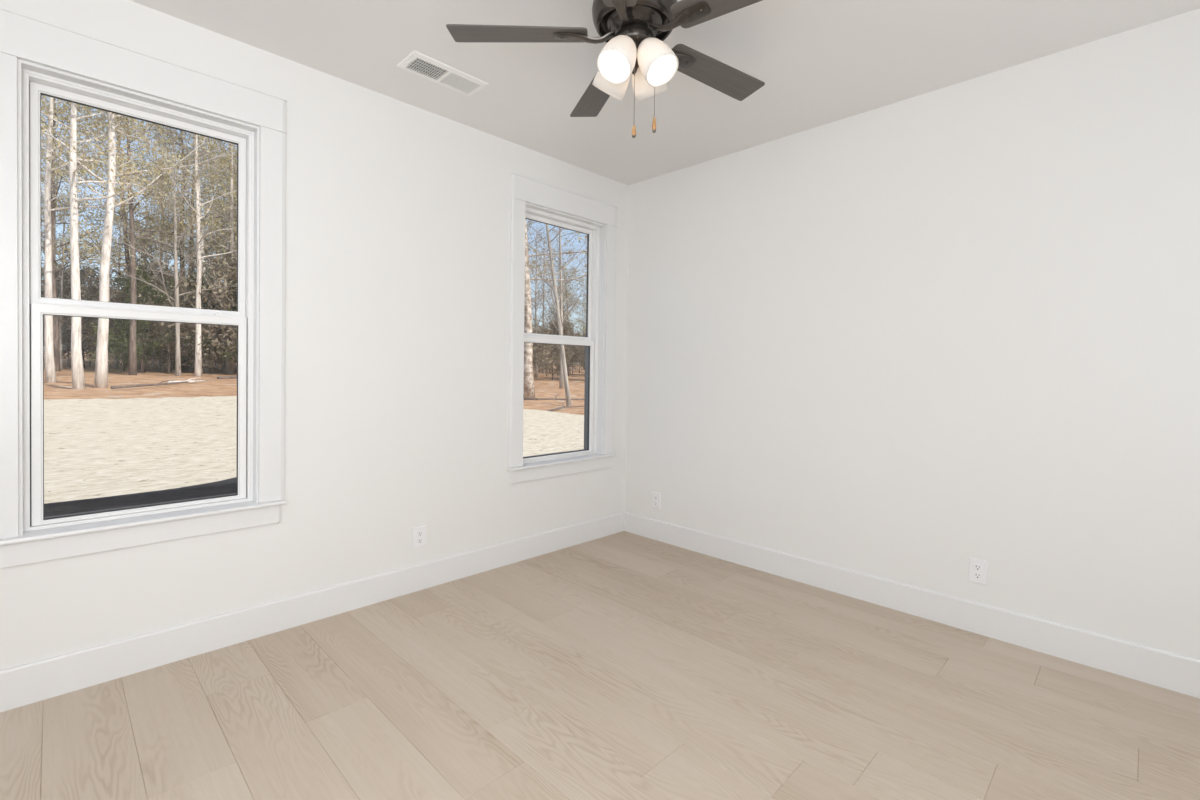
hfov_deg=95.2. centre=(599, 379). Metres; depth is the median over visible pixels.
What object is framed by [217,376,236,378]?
limb
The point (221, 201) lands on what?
tree
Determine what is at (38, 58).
window
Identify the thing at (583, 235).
bare tree
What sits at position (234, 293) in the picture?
evergreen tree
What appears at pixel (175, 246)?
slender tree
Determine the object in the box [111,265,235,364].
clump
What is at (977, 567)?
receptacle
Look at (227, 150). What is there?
tree
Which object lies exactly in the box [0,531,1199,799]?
floor
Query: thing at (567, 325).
clump
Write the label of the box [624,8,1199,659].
wall
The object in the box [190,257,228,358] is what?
clump
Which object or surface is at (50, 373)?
tree
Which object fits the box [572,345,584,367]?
clump
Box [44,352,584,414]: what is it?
ground
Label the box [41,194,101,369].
bare tree
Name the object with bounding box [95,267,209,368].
clump
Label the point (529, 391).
tree
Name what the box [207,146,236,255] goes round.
tree
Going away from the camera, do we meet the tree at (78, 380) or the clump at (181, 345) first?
the tree at (78, 380)
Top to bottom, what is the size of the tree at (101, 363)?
18.976 m
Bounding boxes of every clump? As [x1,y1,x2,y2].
[41,237,123,367]
[41,266,112,366]
[59,232,188,369]
[59,278,166,363]
[62,319,114,366]
[86,272,230,372]
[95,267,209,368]
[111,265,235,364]
[137,291,228,373]
[142,278,182,368]
[146,345,193,370]
[151,246,236,362]
[171,262,236,361]
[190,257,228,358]
[205,326,236,366]
[532,302,581,379]
[532,318,578,377]
[532,328,559,375]
[534,312,582,372]
[566,345,584,374]
[570,330,585,365]
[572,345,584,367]
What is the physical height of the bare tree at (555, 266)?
10.475 m
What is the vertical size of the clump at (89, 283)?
5.502 m
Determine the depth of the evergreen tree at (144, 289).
29.47 m
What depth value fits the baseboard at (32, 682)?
2.42 m
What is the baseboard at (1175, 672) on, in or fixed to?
attached to the wall at (907, 341)
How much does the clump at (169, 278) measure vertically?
6.411 m
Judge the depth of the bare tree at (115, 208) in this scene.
35.28 m
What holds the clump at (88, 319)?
on the ground at (544, 386)
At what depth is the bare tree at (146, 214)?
40.53 m
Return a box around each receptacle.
[973,572,981,578]
[974,564,981,570]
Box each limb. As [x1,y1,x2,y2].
[110,380,187,388]
[167,378,205,382]
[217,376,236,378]
[524,394,583,399]
[547,401,583,410]
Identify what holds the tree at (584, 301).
on the ground at (544, 386)
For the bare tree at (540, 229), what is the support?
on the ground at (544, 386)
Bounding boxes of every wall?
[0,0,627,669]
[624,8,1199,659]
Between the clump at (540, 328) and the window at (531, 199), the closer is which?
the window at (531, 199)
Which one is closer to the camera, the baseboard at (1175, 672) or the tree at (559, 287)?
the baseboard at (1175, 672)
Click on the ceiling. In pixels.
(819, 62)
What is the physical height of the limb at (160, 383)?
0.270 m
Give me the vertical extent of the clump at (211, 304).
4.895 m
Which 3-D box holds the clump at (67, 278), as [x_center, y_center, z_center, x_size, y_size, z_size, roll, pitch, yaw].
[-32.075,-4.754,34.826,8.428,8.130,7.736,1,1,36]
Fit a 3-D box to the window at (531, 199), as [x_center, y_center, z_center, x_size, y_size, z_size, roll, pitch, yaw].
[-0.269,-0.309,3.744,0.939,1.907,0.202,0,1,-45]
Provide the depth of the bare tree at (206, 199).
40.87 m
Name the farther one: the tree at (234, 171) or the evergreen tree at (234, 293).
the tree at (234, 171)
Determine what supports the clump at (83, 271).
on the ground at (544, 386)
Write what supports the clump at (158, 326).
on the ground at (544, 386)
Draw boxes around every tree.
[41,95,121,281]
[41,95,144,382]
[41,95,152,371]
[41,95,186,388]
[41,98,215,374]
[41,102,70,231]
[41,103,207,370]
[41,107,236,387]
[41,109,69,254]
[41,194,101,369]
[78,120,236,375]
[81,175,196,365]
[87,262,174,372]
[92,125,236,369]
[95,192,170,368]
[100,140,209,363]
[107,116,236,376]
[112,127,236,369]
[112,211,203,369]
[114,161,213,355]
[119,124,236,372]
[121,134,236,373]
[144,267,225,369]
[156,199,236,372]
[171,147,235,363]
[175,154,236,309]
[178,140,236,246]
[178,199,228,367]
[187,149,236,362]
[194,150,236,255]
[201,282,236,362]
[204,140,236,265]
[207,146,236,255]
[208,153,236,277]
[523,219,586,398]
[525,219,586,406]
[526,220,567,328]
[526,222,586,388]
[527,220,569,330]
[528,224,576,377]
[528,232,578,373]
[538,246,585,375]
[538,266,578,375]
[549,248,585,375]
[550,287,579,333]
[557,235,585,328]
[569,279,586,336]
[571,245,586,315]
[572,301,585,369]
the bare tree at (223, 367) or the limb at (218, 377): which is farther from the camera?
the bare tree at (223, 367)
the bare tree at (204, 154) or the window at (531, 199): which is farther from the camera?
the bare tree at (204, 154)
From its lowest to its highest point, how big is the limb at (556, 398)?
0.198 m
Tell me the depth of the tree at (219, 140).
42.18 m
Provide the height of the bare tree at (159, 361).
10.396 m
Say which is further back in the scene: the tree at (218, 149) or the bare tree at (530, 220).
the tree at (218, 149)
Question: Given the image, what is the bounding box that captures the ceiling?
[130,0,1199,185]
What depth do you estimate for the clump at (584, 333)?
56.29 m
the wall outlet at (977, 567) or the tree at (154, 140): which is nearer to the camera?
the wall outlet at (977, 567)
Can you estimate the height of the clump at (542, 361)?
6.172 m
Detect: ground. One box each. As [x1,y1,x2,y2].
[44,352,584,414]
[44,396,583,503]
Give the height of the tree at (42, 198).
18.880 m
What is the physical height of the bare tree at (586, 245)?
12.995 m
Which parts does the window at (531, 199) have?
casing, frame, sash, sash, frame, head casing, casing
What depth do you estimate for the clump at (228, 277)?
30.33 m
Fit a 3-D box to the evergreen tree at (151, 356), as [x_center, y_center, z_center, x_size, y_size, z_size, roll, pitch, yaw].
[-24.250,-3.499,32.336,3.902,6.338,4.083,1,1,15]
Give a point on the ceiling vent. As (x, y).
(424, 66)
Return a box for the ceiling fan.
[446,0,764,137]
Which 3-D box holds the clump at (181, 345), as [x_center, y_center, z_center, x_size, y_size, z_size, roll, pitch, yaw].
[-27.066,-2.673,34.700,4.068,4.353,4.526,0,1,-18]
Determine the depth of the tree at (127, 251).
32.42 m
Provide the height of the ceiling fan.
0.576 m
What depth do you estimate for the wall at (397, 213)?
2.75 m
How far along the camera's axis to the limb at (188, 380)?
23.41 m
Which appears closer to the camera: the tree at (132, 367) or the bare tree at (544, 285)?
the tree at (132, 367)
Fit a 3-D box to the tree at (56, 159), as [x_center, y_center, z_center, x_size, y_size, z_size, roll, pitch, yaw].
[-37.430,-10.251,38.050,8.056,18.536,6.516,1,1,1]
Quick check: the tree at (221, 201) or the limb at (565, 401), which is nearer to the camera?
the limb at (565, 401)
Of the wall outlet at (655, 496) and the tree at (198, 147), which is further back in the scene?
the tree at (198, 147)
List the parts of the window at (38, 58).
casing, frame, sash, frame, sash, head casing, casing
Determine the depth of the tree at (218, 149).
53.87 m
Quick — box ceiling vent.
[396,50,488,95]
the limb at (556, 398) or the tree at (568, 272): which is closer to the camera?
the limb at (556, 398)
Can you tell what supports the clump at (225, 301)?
on the ground at (544, 386)
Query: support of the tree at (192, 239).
on the ground at (544, 386)
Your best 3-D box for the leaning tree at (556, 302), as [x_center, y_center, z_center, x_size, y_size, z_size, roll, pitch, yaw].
[-1.935,-5.182,18.335,4.186,12.299,4.222,1,1,13]
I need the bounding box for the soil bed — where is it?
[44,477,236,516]
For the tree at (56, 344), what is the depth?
29.02 m
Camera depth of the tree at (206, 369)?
33.77 m
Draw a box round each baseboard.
[0,512,624,712]
[624,512,1199,697]
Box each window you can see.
[0,7,286,568]
[507,173,617,483]
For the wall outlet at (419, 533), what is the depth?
2.98 m
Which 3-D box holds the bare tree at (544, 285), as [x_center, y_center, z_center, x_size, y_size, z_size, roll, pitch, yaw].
[-5.761,-7.769,54.988,6.763,14.499,6.165,0,1,-41]
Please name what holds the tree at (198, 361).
on the ground at (544, 386)
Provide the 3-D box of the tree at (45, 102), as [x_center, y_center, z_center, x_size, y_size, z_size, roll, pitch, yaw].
[-42.096,-12.505,37.541,10.428,22.737,9.520,1,1,-12]
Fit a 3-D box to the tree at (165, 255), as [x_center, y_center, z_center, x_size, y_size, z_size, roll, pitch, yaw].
[-39.265,-10.737,49.596,10.247,18.587,7.049,1,1,-2]
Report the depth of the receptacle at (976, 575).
2.56 m
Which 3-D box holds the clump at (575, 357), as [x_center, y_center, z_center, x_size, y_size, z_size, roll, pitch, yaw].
[-3.124,-2.828,44.669,5.765,5.561,5.291,0,1,-26]
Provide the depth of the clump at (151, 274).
32.00 m
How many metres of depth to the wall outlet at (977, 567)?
2.56 m
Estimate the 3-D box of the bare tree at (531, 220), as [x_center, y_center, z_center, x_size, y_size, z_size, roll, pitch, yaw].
[-4.362,-4.772,28.386,4.474,10.523,4.908,1,1,25]
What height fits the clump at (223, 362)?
4.508 m
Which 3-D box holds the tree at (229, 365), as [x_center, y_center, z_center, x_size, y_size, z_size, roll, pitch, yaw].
[-21.762,-9.085,34.148,11.848,17.575,10.150,1,1,22]
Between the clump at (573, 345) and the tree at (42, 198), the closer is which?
the tree at (42, 198)
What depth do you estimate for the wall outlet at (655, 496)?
3.93 m
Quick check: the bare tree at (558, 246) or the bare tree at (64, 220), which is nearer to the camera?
the bare tree at (64, 220)
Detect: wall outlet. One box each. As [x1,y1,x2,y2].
[413,525,425,548]
[652,492,659,508]
[969,557,987,584]
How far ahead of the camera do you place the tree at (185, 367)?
35.44 m
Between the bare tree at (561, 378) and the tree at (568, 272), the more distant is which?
the tree at (568, 272)

